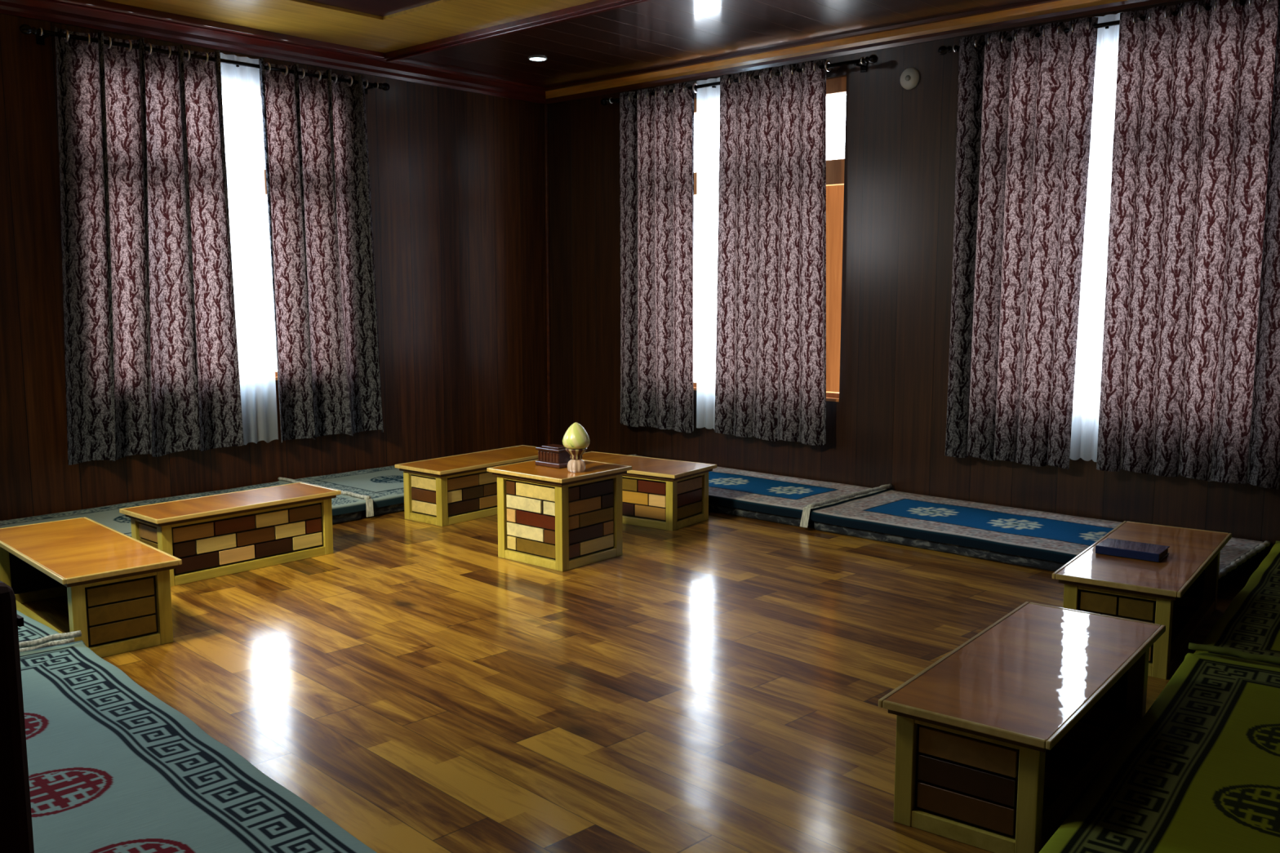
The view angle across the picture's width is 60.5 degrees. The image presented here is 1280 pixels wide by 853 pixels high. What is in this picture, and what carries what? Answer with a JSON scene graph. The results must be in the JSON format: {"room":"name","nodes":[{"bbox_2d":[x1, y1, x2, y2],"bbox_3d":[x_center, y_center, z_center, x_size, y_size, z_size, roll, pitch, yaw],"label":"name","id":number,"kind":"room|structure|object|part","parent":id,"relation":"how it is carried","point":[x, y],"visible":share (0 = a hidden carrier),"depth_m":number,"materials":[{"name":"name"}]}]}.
{"room":"meditation room","nodes":[
{"label":"meditation room","id":0,"kind":"room"},
{"bbox_2d":[0,13,547,520],"bbox_3d":[-3.290,-0.891,5.764,0.120,2.950,7.520,6,10,42],"label":"wall","id":1,"kind":"structure","parent":0,"point":[457,183],"depth_m":7.46,"materials":[{"name":"laminate"}]},
{"bbox_2d":[18,23,390,93],"bbox_3d":[-2.416,-2.109,6.390,0.131,0.071,2.224,6,10,42],"label":"curtain rod","id":2,"kind":"object","parent":1,"relation":"attached to","point":[41,33],"visible":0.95,"depth_m":6.11,"materials":[{"name":"black metal"}]},
{"bbox_2d":[54,26,244,465],"bbox_3d":[-2.747,-0.965,6.111,0.162,2.301,0.993,6,10,42],"label":"curtain","id":3,"kind":"object","parent":2,"relation":"hanging from","point":[151,354],"visible":0.98,"depth_m":6.14,"materials":[{"name":"fabric"}]},
{"bbox_2d":[220,52,278,444],"bbox_3d":[-2.345,-1.031,6.572,0.046,2.295,0.267,6,10,42],"label":"sheer curtain","id":4,"kind":"object","parent":2,"relation":"hanging from","point":[241,85],"visible":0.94,"depth_m":6.57,"materials":[{"name":"white fabric"}]},
{"bbox_2d":[258,57,383,442],"bbox_3d":[-1.983,-1.068,6.949,0.146,2.304,0.848,6,10,42],"label":"curtain","id":5,"kind":"object","parent":2,"relation":"hanging from","point":[315,131],"visible":1,"depth_m":6.94,"materials":[{"name":"fabric"}]},
{"bbox_2d":[259,80,278,380],"bbox_3d":[-2.493,-1.172,6.592,0.104,1.820,1.620,6,10,42],"label":"window","id":6,"kind":"structure","parent":1,"relation":"in","point":[276,372],"depth_m":6.75,"materials":[{"name":"orange wood"}]},
{"bbox_2d":[0,0,546,104],"bbox_3d":[-3.176,-2.151,5.582,0.080,0.105,7.400,6,10,42],"label":"trim","id":7,"kind":"structure","parent":1,"relation":"attached to","point":[51,11],"depth_m":6.56,"materials":[{"name":"red wood"}]},
{"bbox_2d":[56,0,651,62],"bbox_3d":[-0.848,-1.808,2.481,7.475,0.054,5.925,6,10,42],"label":"trim","id":8,"kind":"structure","parent":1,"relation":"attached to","point":[599,6],"depth_m":6.25,"materials":[{"name":"red wood"}]},
{"bbox_2d":[544,103,551,444],"bbox_3d":[-0.712,-1.106,8.481,0.022,2.700,0.022,6,10,42],"label":"trim","id":9,"kind":"structure","parent":1,"relation":"attached to","point":[546,144],"depth_m":8.46,"materials":[{"name":"brown wood"}]},
{"bbox_2d":[103,0,1030,87],"bbox_3d":[-0.397,-1.962,3.053,7.600,0.150,7.400,6,10,42],"label":"ceiling","id":10,"kind":"structure","parent":0,"point":[653,33],"depth_m":6.27,"materials":[{"name":"brown wood"}]},
{"bbox_3d":[-0.765,-1.844,1.988,6.700,0.120,5.320,6,10,42],"label":"tray panel","id":11,"kind":"part","parent":10,"relation":"part of","materials":[{"name":"brown wood"}]},
{"bbox_2d":[528,56,546,61],"bbox_3d":[-0.667,-2.397,7.153,0.124,0.013,0.124,6,10,42],"label":"recessed light","id":12,"kind":"object","parent":10,"relation":"in","point":[531,58],"visible":1,"depth_m":7.13,"materials":[{"name":"white plastic"}]},
{"bbox_2d":[21,511,1262,852],"bbox_3d":[-0.397,0.930,3.416,7.840,0.080,7.640,6,10,42],"label":"floor","id":13,"kind":"structure","parent":0,"point":[716,684],"depth_m":3.75,"materials":[{"name":"brown wood"}]},
{"bbox_2d":[0,581,34,852],"bbox_3d":[-0.887,0.661,1.323,0.270,0.975,0.239,6,10,42],"label":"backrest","id":14,"kind":"object","parent":13,"relation":"on","point":[15,816],"visible":1,"depth_m":1.26,"materials":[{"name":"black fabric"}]},
{"bbox_2d":[0,516,182,657],"bbox_3d":[-2.207,0.618,4.313,0.408,0.316,1.065,-7,10,-44],"label":"table","id":15,"kind":"object","parent":13,"relation":"on","point":[117,585],"visible":0.9,"depth_m":4.04,"materials":[{"name":"brown wood"}]},
{"bbox_3d":[-2.643,0.606,4.553,0.046,0.281,0.046,-7,10,-44],"label":"leg","id":16,"kind":"part","parent":15,"relation":"part of","materials":[{"name":"brown wood"}]},
{"bbox_3d":[-2.314,0.767,4.227,0.038,0.042,0.905,-7,10,-44],"label":"rail","id":17,"kind":"part","parent":15,"relation":"part of","materials":[{"name":"brown wood"}]},
{"bbox_3d":[-2.539,0.711,4.671,0.248,0.042,0.038,-7,10,-44],"label":"rail","id":18,"kind":"part","parent":15,"relation":"part of","materials":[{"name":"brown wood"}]},
{"bbox_3d":[-1.983,0.691,3.874,0.046,0.281,0.046,-7,10,-44],"label":"leg","id":19,"kind":"part","parent":15,"relation":"part of","materials":[{"name":"brown wood"}]},
{"bbox_3d":[-2.207,0.488,4.296,0.372,0.016,1.029,-7,10,-44],"label":"under moulding","id":20,"kind":"part","parent":15,"relation":"part of","materials":[{"name":"brown wood"}]},
{"bbox_3d":[-2.207,0.470,4.294,0.408,0.020,1.065,-7,10,-44],"label":"edge moulding","id":21,"kind":"part","parent":15,"relation":"part of","materials":[{"name":"beige wood"}]},
{"bbox_3d":[-1.875,0.547,3.957,0.248,0.016,0.038,-7,10,-44],"label":"rail","id":22,"kind":"part","parent":15,"relation":"part of","materials":[{"name":"brown wood"}]},
{"bbox_3d":[-1.873,0.666,3.969,0.248,0.223,0.014,-7,10,-44],"label":"panel","id":23,"kind":"part","parent":15,"relation":"part of","materials":[{"name":"brown wood"}]},
{"bbox_3d":[-1.875,0.797,3.989,0.248,0.042,0.038,-7,10,-44],"label":"rail","id":24,"kind":"part","parent":15,"relation":"part of","materials":[{"name":"brown wood"}]},
{"bbox_3d":[-1.771,0.665,4.077,0.046,0.281,0.046,-7,10,-44],"label":"leg","id":25,"kind":"part","parent":15,"relation":"part of","materials":[{"name":"brown wood"}]},
{"bbox_2d":[119,482,341,586],"bbox_3d":[-1.923,0.503,5.231,0.370,0.316,0.925,6,9,41],"label":"table","id":26,"kind":"object","parent":13,"relation":"on","point":[225,534],"visible":0.84,"depth_m":5.11,"materials":[{"name":"brown wood"}]},
{"bbox_3d":[-2.286,0.548,5.014,0.046,0.281,0.046,6,9,41],"label":"leg","id":27,"kind":"part","parent":26,"relation":"part of","materials":[{"name":"brown wood"}]},
{"bbox_3d":[-2.192,0.427,4.912,0.210,0.016,0.038,6,9,41],"label":"rail","id":28,"kind":"part","parent":26,"relation":"part of","materials":[{"name":"brown wood"}]},
{"bbox_3d":[-2.194,0.546,4.924,0.210,0.223,0.014,6,9,41],"label":"panel","id":29,"kind":"part","parent":26,"relation":"part of","materials":[{"name":"brown wood"}]},
{"bbox_3d":[-2.094,0.569,4.846,0.046,0.281,0.046,6,9,41],"label":"leg","id":30,"kind":"part","parent":26,"relation":"part of","materials":[{"name":"brown wood"}]},
{"bbox_3d":[-1.923,0.355,5.212,0.370,0.020,0.925,6,9,41],"label":"edge moulding","id":31,"kind":"part","parent":26,"relation":"part of","materials":[{"name":"beige wood"}]},
{"bbox_3d":[-1.923,0.373,5.214,0.334,0.016,0.889,6,9,41],"label":"under moulding","id":32,"kind":"part","parent":26,"relation":"part of","materials":[{"name":"brown wood"}]},
{"bbox_3d":[-1.825,0.400,5.131,0.038,0.016,0.765,6,9,41],"label":"rail","id":33,"kind":"part","parent":26,"relation":"part of","materials":[{"name":"brown wood"}]},
{"bbox_3d":[-1.822,0.518,5.143,0.014,0.223,0.765,6,9,41],"label":"panel","id":34,"kind":"part","parent":26,"relation":"part of","materials":[{"name":"brown wood"}]},
{"bbox_3d":[-1.825,0.649,5.162,0.038,0.042,0.765,6,9,41],"label":"rail","id":35,"kind":"part","parent":26,"relation":"part of","materials":[{"name":"brown wood"}]},
{"bbox_3d":[-1.559,0.493,5.451,0.046,0.281,0.046,6,9,41],"label":"leg","id":36,"kind":"part","parent":26,"relation":"part of","materials":[{"name":"brown wood"}]},
{"bbox_2d":[332,511,361,524],"bbox_3d":[-2.603,0.534,5.850,0.960,0.100,1.990,6,10,42],"label":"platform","id":37,"kind":"object","parent":13,"relation":"on","point":[340,518],"visible":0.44,"depth_m":6.18,"materials":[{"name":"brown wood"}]},
{"bbox_2d":[0,476,373,537],"bbox_3d":[-2.586,0.507,5.839,1.005,0.114,2.086,6,10,42],"label":"carpet","id":38,"kind":"object","parent":37,"relation":"on","point":[109,516],"visible":0.2,"depth_m":6.11,"materials":[{"name":"fabric"}]},
{"bbox_2d":[361,502,404,516],"bbox_3d":[-1.455,0.376,7.114,0.940,0.100,1.340,6,10,42],"label":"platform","id":39,"kind":"object","parent":13,"relation":"on","point":[399,507],"visible":0.06,"depth_m":6.41,"materials":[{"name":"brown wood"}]},
{"bbox_2d":[282,465,404,508],"bbox_3d":[-1.443,0.340,7.112,0.965,0.059,1.425,6,10,42],"label":"carpet","id":40,"kind":"object","parent":39,"relation":"on","point":[384,486],"visible":0.32,"depth_m":6.84,"materials":[{"name":"carpet"}]},
{"bbox_2d":[394,444,538,526],"bbox_3d":[-0.922,0.339,6.532,0.393,0.316,1.022,6,9,39],"label":"table","id":41,"kind":"object","parent":13,"relation":"on","point":[446,491],"visible":0.57,"depth_m":6.23,"materials":[{"name":"brown wood"}]},
{"bbox_3d":[-1.317,0.390,6.272,0.046,0.281,0.046,6,9,39],"label":"leg","id":42,"kind":"part","parent":41,"relation":"part of","materials":[{"name":"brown wood"}]},
{"bbox_3d":[-1.210,0.270,6.167,0.233,0.016,0.038,6,9,39],"label":"rail","id":43,"kind":"part","parent":41,"relation":"part of","materials":[{"name":"brown wood"}]},
{"bbox_3d":[-1.210,0.520,6.198,0.233,0.042,0.038,6,9,39],"label":"rail","id":44,"kind":"part","parent":41,"relation":"part of","materials":[{"name":"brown wood"}]},
{"bbox_3d":[-1.212,0.389,6.179,0.233,0.223,0.014,6,9,39],"label":"panel","id":45,"kind":"part","parent":41,"relation":"part of","materials":[{"name":"brown wood"}]},
{"bbox_3d":[-1.100,0.412,6.098,0.046,0.281,0.046,6,9,39],"label":"leg","id":46,"kind":"part","parent":41,"relation":"part of","materials":[{"name":"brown wood"}]},
{"bbox_3d":[-0.922,0.192,6.514,0.393,0.020,1.022,6,9,39],"label":"edge moulding","id":47,"kind":"part","parent":41,"relation":"part of","materials":[{"name":"beige wood"}]},
{"bbox_3d":[-0.812,0.237,6.429,0.038,0.016,0.862,6,9,39],"label":"rail","id":48,"kind":"part","parent":41,"relation":"part of","materials":[{"name":"brown wood"}]},
{"bbox_3d":[-0.922,0.210,6.516,0.357,0.016,0.986,6,9,39],"label":"under moulding","id":49,"kind":"part","parent":41,"relation":"part of","materials":[{"name":"brown wood"}]},
{"bbox_3d":[-0.809,0.355,6.442,0.014,0.223,0.862,6,9,39],"label":"panel","id":50,"kind":"part","parent":41,"relation":"part of","materials":[{"name":"brown wood"}]},
{"bbox_3d":[-0.812,0.487,6.461,0.038,0.042,0.862,6,9,39],"label":"rail","id":51,"kind":"part","parent":41,"relation":"part of","materials":[{"name":"brown wood"}]},
{"bbox_2d":[486,459,631,571],"bbox_3d":[-0.392,0.418,5.386,0.508,0.446,0.495,6,9,40],"label":"table","id":52,"kind":"object","parent":13,"relation":"on","point":[554,518],"visible":0.94,"depth_m":5.24,"materials":[{"name":"brown wood"}]},
{"bbox_3d":[-0.665,0.438,5.369,0.046,0.410,0.046,6,9,40],"label":"leg","id":53,"kind":"part","parent":52,"relation":"part of","materials":[{"name":"yellow wood"}]},
{"bbox_3d":[-0.516,0.259,5.217,0.348,0.016,0.038,6,9,40],"label":"rail","id":54,"kind":"part","parent":52,"relation":"part of","materials":[{"name":"yellow wood"}]},
{"bbox_3d":[-0.516,0.637,5.264,0.348,0.042,0.038,6,9,40],"label":"rail","id":55,"kind":"part","parent":52,"relation":"part of","materials":[{"name":"yellow wood"}]},
{"bbox_3d":[-0.518,0.442,5.237,0.348,0.352,0.014,6,9,40],"label":"panel","id":56,"kind":"part","parent":52,"relation":"part of","materials":[{"name":"brown wood"}]},
{"bbox_2d":[535,444,570,468],"bbox_3d":[-0.415,0.143,5.400,0.168,0.097,0.122,6,9,40],"label":"wooden box","id":57,"kind":"object","parent":52,"relation":"on","point":[553,455],"visible":0.8,"depth_m":5.35,"materials":[{"name":"brown wood"}]},
{"bbox_3d":[-0.415,0.109,5.396,0.164,0.014,0.118,6,9,40],"label":"lid","id":58,"kind":"part","parent":57,"relation":"part of","materials":[{"name":"brown wood"}]},
{"bbox_3d":[-0.415,0.098,5.394,0.116,0.007,0.080,6,9,40],"label":"lid panel","id":59,"kind":"part","parent":57,"relation":"part of","materials":[{"name":"brown wood"}]},
{"bbox_3d":[-0.392,0.207,5.359,0.508,0.020,0.495,6,9,40],"label":"edge moulding","id":60,"kind":"part","parent":52,"relation":"part of","materials":[{"name":"beige wood"}]},
{"bbox_3d":[-0.392,0.225,5.361,0.472,0.016,0.459,6,9,40],"label":"under moulding","id":61,"kind":"part","parent":52,"relation":"part of","materials":[{"name":"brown wood"}]},
{"bbox_3d":[-0.364,0.470,5.117,0.046,0.410,0.046,6,9,40],"label":"leg","id":62,"kind":"part","parent":52,"relation":"part of","materials":[{"name":"yellow wood"}]},
{"bbox_2d":[562,422,590,472],"bbox_3d":[-0.303,0.097,5.212,0.132,0.235,0.132,6,10,42],"label":"ornament","id":63,"kind":"object","parent":52,"relation":"on","point":[575,440],"visible":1,"depth_m":5.17,"materials":[{"name":"yellow ceramic"}]},
{"bbox_2d":[565,448,586,459],"bbox_3d":[-0.303,0.129,5.216,0.104,0.054,0.104,6,10,42],"label":"stand","id":64,"kind":"object","parent":63,"relation":"on","point":[575,453],"depth_m":5.18,"materials":[{"name":"gold metal"}]},
{"bbox_3d":[-0.236,0.439,5.256,0.014,0.352,0.335,6,9,40],"label":"panel","id":65,"kind":"part","parent":52,"relation":"part of","materials":[{"name":"brown wood"}]},
{"bbox_3d":[-0.239,0.256,5.236,0.038,0.016,0.335,6,9,40],"label":"rail","id":66,"kind":"part","parent":52,"relation":"part of","materials":[{"name":"yellow wood"}]},
{"bbox_3d":[-0.239,0.634,5.283,0.038,0.042,0.335,6,9,40],"label":"rail","id":67,"kind":"part","parent":52,"relation":"part of","materials":[{"name":"yellow wood"}]},
{"bbox_3d":[-0.118,0.433,5.406,0.046,0.410,0.046,6,9,40],"label":"leg","id":68,"kind":"part","parent":52,"relation":"part of","materials":[{"name":"yellow wood"}]},
{"bbox_2d":[582,451,716,531],"bbox_3d":[-0.056,0.364,6.339,0.900,0.316,0.442,5,9,35],"label":"table","id":69,"kind":"object","parent":13,"relation":"on","point":[663,494],"visible":0.62,"depth_m":6.09,"materials":[{"name":"brown wood"}]},
{"bbox_3d":[-0.151,0.267,6.189,0.740,0.016,0.038,5,9,35],"label":"rail","id":70,"kind":"part","parent":69,"relation":"part of","materials":[{"name":"brown wood"}]},
{"bbox_3d":[-0.154,0.386,6.201,0.740,0.223,0.014,5,9,35],"label":"panel","id":71,"kind":"part","parent":69,"relation":"part of","materials":[{"name":"brown wood"}]},
{"bbox_3d":[-0.151,0.517,6.221,0.740,0.042,0.038,5,9,35],"label":"rail","id":72,"kind":"part","parent":69,"relation":"part of","materials":[{"name":"brown wood"}]},
{"bbox_3d":[-0.056,0.216,6.320,0.900,0.020,0.442,5,9,35],"label":"edge moulding","id":73,"kind":"part","parent":69,"relation":"part of","materials":[{"name":"beige wood"}]},
{"bbox_3d":[-0.056,0.234,6.323,0.864,0.016,0.406,5,9,35],"label":"under moulding","id":74,"kind":"part","parent":69,"relation":"part of","materials":[{"name":"brown wood"}]},
{"bbox_3d":[0.172,0.426,5.984,0.046,0.281,0.046,5,9,35],"label":"leg","id":75,"kind":"part","parent":69,"relation":"part of","materials":[{"name":"brown wood"}]},
{"bbox_3d":[0.271,0.397,6.113,0.014,0.223,0.282,5,9,35],"label":"panel","id":76,"kind":"part","parent":69,"relation":"part of","materials":[{"name":"brown wood"}]},
{"bbox_3d":[0.268,0.528,6.131,0.038,0.042,0.282,5,9,35],"label":"rail","id":77,"kind":"part","parent":69,"relation":"part of","materials":[{"name":"brown wood"}]},
{"bbox_3d":[0.268,0.278,6.100,0.038,0.016,0.282,5,9,35],"label":"rail","id":78,"kind":"part","parent":69,"relation":"part of","materials":[{"name":"brown wood"}]},
{"bbox_3d":[0.360,0.393,6.251,0.046,0.281,0.046,5,9,35],"label":"leg","id":79,"kind":"part","parent":69,"relation":"part of","materials":[{"name":"brown wood"}]},
{"bbox_2d":[708,503,813,528],"bbox_3d":[0.443,0.389,7.008,2.050,0.100,0.840,6,10,42],"label":"mattress","id":80,"kind":"object","parent":13,"relation":"on","point":[786,520],"visible":0.09,"depth_m":6.24,"materials":[{"name":"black fabric"}]},
{"bbox_2d":[627,453,886,518],"bbox_3d":[0.437,0.354,7.000,2.090,0.059,0.876,6,10,42],"label":"carpet","id":81,"kind":"object","parent":80,"relation":"on","point":[772,494],"visible":0.41,"depth_m":6.54,"materials":[{"name":"fabric"}]},
{"bbox_2d":[878,601,1165,852],"bbox_3d":[1.070,0.784,2.984,0.414,0.316,1.072,6,9,37],"label":"table","id":82,"kind":"object","parent":13,"relation":"on","point":[976,726],"visible":0.97,"depth_m":2.68,"materials":[{"name":"brown wood"}]},
{"bbox_3d":[0.658,0.838,2.702,0.046,0.281,0.046,6,9,37],"label":"leg","id":83,"kind":"part","parent":82,"relation":"part of","materials":[{"name":"brown wood"}]},
{"bbox_3d":[0.775,0.968,2.624,0.254,0.042,0.038,6,9,37],"label":"rail","id":84,"kind":"part","parent":82,"relation":"part of","materials":[{"name":"brown wood"}]},
{"bbox_3d":[0.775,0.718,2.592,0.254,0.016,0.038,6,9,37],"label":"rail","id":85,"kind":"part","parent":82,"relation":"part of","materials":[{"name":"brown wood"}]},
{"bbox_3d":[0.773,0.837,2.604,0.254,0.223,0.014,6,9,37],"label":"panel","id":86,"kind":"part","parent":82,"relation":"part of","materials":[{"name":"brown wood"}]},
{"bbox_3d":[1.070,0.655,2.968,0.378,0.016,1.036,6,9,37],"label":"under moulding","id":87,"kind":"part","parent":82,"relation":"part of","materials":[{"name":"brown wood"}]},
{"bbox_3d":[1.070,0.637,2.966,0.414,0.020,1.072,6,9,37],"label":"edge moulding","id":88,"kind":"part","parent":82,"relation":"part of","materials":[{"name":"beige wood"}]},
{"bbox_3d":[0.895,0.861,2.519,0.046,0.281,0.046,6,9,37],"label":"leg","id":89,"kind":"part","parent":82,"relation":"part of","materials":[{"name":"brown wood"}]},
{"bbox_3d":[1.190,0.932,2.909,0.038,0.042,0.912,6,9,37],"label":"rail","id":90,"kind":"part","parent":82,"relation":"part of","materials":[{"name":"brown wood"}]},
{"bbox_3d":[1.365,0.873,3.379,0.254,0.042,0.038,6,9,37],"label":"rail","id":91,"kind":"part","parent":82,"relation":"part of","materials":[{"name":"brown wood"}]},
{"bbox_3d":[1.482,0.766,3.271,0.046,0.281,0.046,6,9,37],"label":"leg","id":92,"kind":"part","parent":82,"relation":"part of","materials":[{"name":"brown wood"}]},
{"bbox_2d":[813,521,1259,589],"bbox_3d":[1.962,0.562,5.628,1.990,0.100,0.850,6,10,42],"label":"mattress","id":93,"kind":"object","parent":13,"relation":"on","point":[1037,563],"visible":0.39,"depth_m":5.41,"materials":[{"name":"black fabric"}]},
{"bbox_2d":[800,484,1270,582],"bbox_3d":[1.948,0.529,5.617,2.090,0.126,0.911,6,10,42],"label":"floor cushion","id":94,"kind":"object","parent":93,"relation":"on","point":[1034,534],"visible":0.71,"depth_m":5.65,"materials":[{"name":"fabric"}]},
{"bbox_2d":[1052,520,1231,679],"bbox_3d":[1.933,0.633,4.190,0.414,0.316,1.090,5,9,36],"label":"table","id":95,"kind":"object","parent":13,"relation":"on","point":[1125,588],"visible":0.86,"depth_m":3.90,"materials":[{"name":"brown wood"}]},
{"bbox_3d":[1.525,0.689,3.888,0.046,0.281,0.046,5,9,36],"label":"leg","id":96,"kind":"part","parent":95,"relation":"part of","materials":[{"name":"brown wood"}]},
{"bbox_3d":[1.643,0.688,3.794,0.254,0.223,0.014,5,9,36],"label":"panel","id":97,"kind":"part","parent":95,"relation":"part of","materials":[{"name":"brown wood"}]},
{"bbox_3d":[1.645,0.569,3.782,0.254,0.016,0.038,5,9,36],"label":"rail","id":98,"kind":"part","parent":95,"relation":"part of","materials":[{"name":"brown wood"}]},
{"bbox_3d":[1.933,0.503,4.174,0.378,0.016,1.054,5,9,36],"label":"under moulding","id":99,"kind":"part","parent":95,"relation":"part of","materials":[{"name":"brown wood"}]},
{"bbox_2d":[1095,537,1169,562],"bbox_3d":[1.855,0.465,4.135,0.224,0.031,0.158,6,9,38],"label":"book","id":100,"kind":"object","parent":95,"relation":"on","point":[1113,547],"visible":1,"depth_m":4.10,"materials":[{"name":"blue paper"}]},
{"bbox_3d":[1.933,0.486,4.172,0.414,0.020,1.090,5,9,36],"label":"edge moulding","id":101,"kind":"part","parent":95,"relation":"part of","materials":[{"name":"beige wood"}]},
{"bbox_3d":[1.645,0.819,3.814,0.254,0.042,0.038,5,9,36],"label":"rail","id":102,"kind":"part","parent":95,"relation":"part of","materials":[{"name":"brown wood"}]},
{"bbox_3d":[1.768,0.711,3.713,0.046,0.281,0.046,5,9,36],"label":"leg","id":103,"kind":"part","parent":95,"relation":"part of","materials":[{"name":"brown wood"}]},
{"bbox_3d":[2.221,0.720,4.601,0.254,0.042,0.038,5,9,36],"label":"rail","id":104,"kind":"part","parent":95,"relation":"part of","materials":[{"name":"brown wood"}]},
{"bbox_3d":[2.057,0.780,4.119,0.038,0.042,0.930,5,9,36],"label":"rail","id":105,"kind":"part","parent":95,"relation":"part of","materials":[{"name":"brown wood"}]},
{"bbox_3d":[2.341,0.613,4.497,0.046,0.281,0.046,5,9,36],"label":"leg","id":106,"kind":"part","parent":95,"relation":"part of","materials":[{"name":"brown wood"}]},
{"bbox_3d":[-1.447,0.941,2.608,0.890,0.100,2.200,-7,10,-43],"label":"mattress","id":107,"kind":"object","parent":13,"relation":"on","visible":0},
{"bbox_2d":[18,630,376,852],"bbox_3d":[-1.466,0.868,2.636,0.943,0.069,2.287,-7,10,-43],"label":"carpet","id":108,"kind":"object","parent":107,"relation":"on","point":[113,767],"visible":0.89,"depth_m":2.68,"materials":[{"name":"fabric"}]},
{"bbox_3d":[-2.781,0.778,3.903,1.440,0.100,0.890,6,10,42],"label":"mattress","id":109,"kind":"object","parent":13,"relation":"on","visible":0},
{"bbox_2d":[16,609,75,652],"bbox_3d":[-2.782,0.727,3.933,1.435,0.041,0.927,6,10,42],"label":"carpet","id":110,"kind":"object","parent":109,"relation":"on","point":[32,629],"visible":0.4,"depth_m":3.84,"materials":[{"name":"fabric"}]},
{"bbox_3d":[1.557,0.949,2.544,0.870,0.100,2.070,5,9,36],"label":"mattress","id":111,"kind":"object","parent":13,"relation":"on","visible":0},
{"bbox_2d":[1039,642,1279,852],"bbox_3d":[1.554,0.882,2.518,0.942,0.067,2.145,5,9,36],"label":"carpet","id":112,"kind":"object","parent":111,"relation":"on","point":[1199,772],"visible":1,"depth_m":2.71,"materials":[{"name":"carpet"}]},
{"bbox_3d":[2.794,0.744,4.178,0.870,0.100,1.970,5,9,36],"label":"mattress","id":113,"kind":"object","parent":13,"relation":"on","visible":0},
{"bbox_2d":[1193,541,1279,668],"bbox_3d":[2.801,0.695,4.165,0.944,0.036,2.075,5,9,36],"label":"carpet","id":114,"kind":"object","parent":113,"relation":"on","point":[1251,623],"visible":0.88,"depth_m":3.99,"materials":[{"name":"carpet"}]},
{"bbox_2d":[547,0,1279,561],"bbox_3d":[2.136,-0.919,5.985,7.840,2.950,0.120,6,10,42],"label":"wall","id":115,"kind":"structure","parent":0,"point":[886,425],"depth_m":6.55,"materials":[{"name":"laminate"}]},
{"bbox_2d":[600,53,878,105],"bbox_3d":[0.573,-2.207,7.088,2.224,0.071,0.131,6,10,42],"label":"curtain rod","id":116,"kind":"object","parent":115,"relation":"attached to","point":[873,59],"visible":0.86,"depth_m":6.55,"materials":[{"name":"black metal"}]},
{"bbox_2d":[619,82,697,432],"bbox_3d":[0.112,-1.137,7.586,0.695,2.337,0.087,6,10,42],"label":"curtain","id":117,"kind":"object","parent":116,"relation":"hanging from","point":[656,131],"visible":1,"depth_m":7.55,"materials":[{"name":"fabric"}]},
{"bbox_2d":[696,76,719,429],"bbox_3d":[0.474,-1.121,7.282,0.274,2.301,0.035,6,9,38],"label":"sheer curtain","id":118,"kind":"object","parent":116,"relation":"hanging from","point":[708,99],"visible":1,"depth_m":7.29,"materials":[{"name":"white fabric"}]},
{"bbox_2d":[714,58,831,445],"bbox_3d":[0.834,-1.062,6.931,0.859,2.332,0.084,6,10,42],"label":"curtain","id":119,"kind":"object","parent":116,"relation":"hanging from","point":[771,380],"visible":1,"depth_m":6.91,"materials":[{"name":"fabric"}]},
{"bbox_2d":[693,75,846,401],"bbox_3d":[0.819,-1.221,7.468,1.660,1.980,0.584,6,10,42],"label":"window","id":120,"kind":"structure","parent":115,"relation":"in","point":[836,86],"depth_m":7.01,"materials":[{"name":"orange wood"}]},
{"bbox_2d":[545,0,1178,104],"bbox_3d":[2.068,-2.172,5.753,7.600,0.105,0.080,6,10,42],"label":"trim","id":121,"kind":"structure","parent":115,"relation":"attached to","point":[1032,11],"depth_m":6.47,"materials":[{"name":"brown wood"}]},
{"bbox_2d":[900,67,919,89],"bbox_3d":[1.542,-1.996,6.291,0.124,0.124,0.033,6,10,42],"label":"wall fitting","id":122,"kind":"object","parent":115,"relation":"attached to","point":[910,77],"visible":1,"depth_m":6.28,"materials":[{"name":"white plastic"}]},
{"bbox_2d":[937,0,1245,54],"bbox_3d":[2.406,-1.986,5.432,1.984,0.071,0.131,6,10,42],"label":"curtain rod","id":123,"kind":"object","parent":115,"relation":"attached to","point":[943,50],"visible":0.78,"depth_m":5.57,"materials":[{"name":"black metal"}]},
{"bbox_2d":[945,17,1097,469],"bbox_3d":[2.014,-0.937,5.875,0.742,2.297,0.101,6,10,42],"label":"curtain","id":124,"kind":"object","parent":123,"relation":"hanging from","point":[1025,103],"visible":1,"depth_m":5.84,"materials":[{"name":"fabric"}]},
{"bbox_2d":[1069,12,1121,462],"bbox_3d":[2.326,-0.933,5.598,0.181,2.246,0.037,6,10,42],"label":"sheer curtain","id":125,"kind":"object","parent":123,"relation":"hanging from","point":[1087,380],"visible":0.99,"depth_m":5.61,"materials":[{"name":"white fabric"}]},
{"bbox_2d":[1096,0,1279,488],"bbox_3d":[2.675,-0.865,5.260,0.842,2.277,0.094,6,10,42],"label":"curtain","id":126,"kind":"object","parent":123,"relation":"hanging from","point":[1190,383],"visible":1,"depth_m":5.26,"materials":[{"name":"fabric"}]}
]}

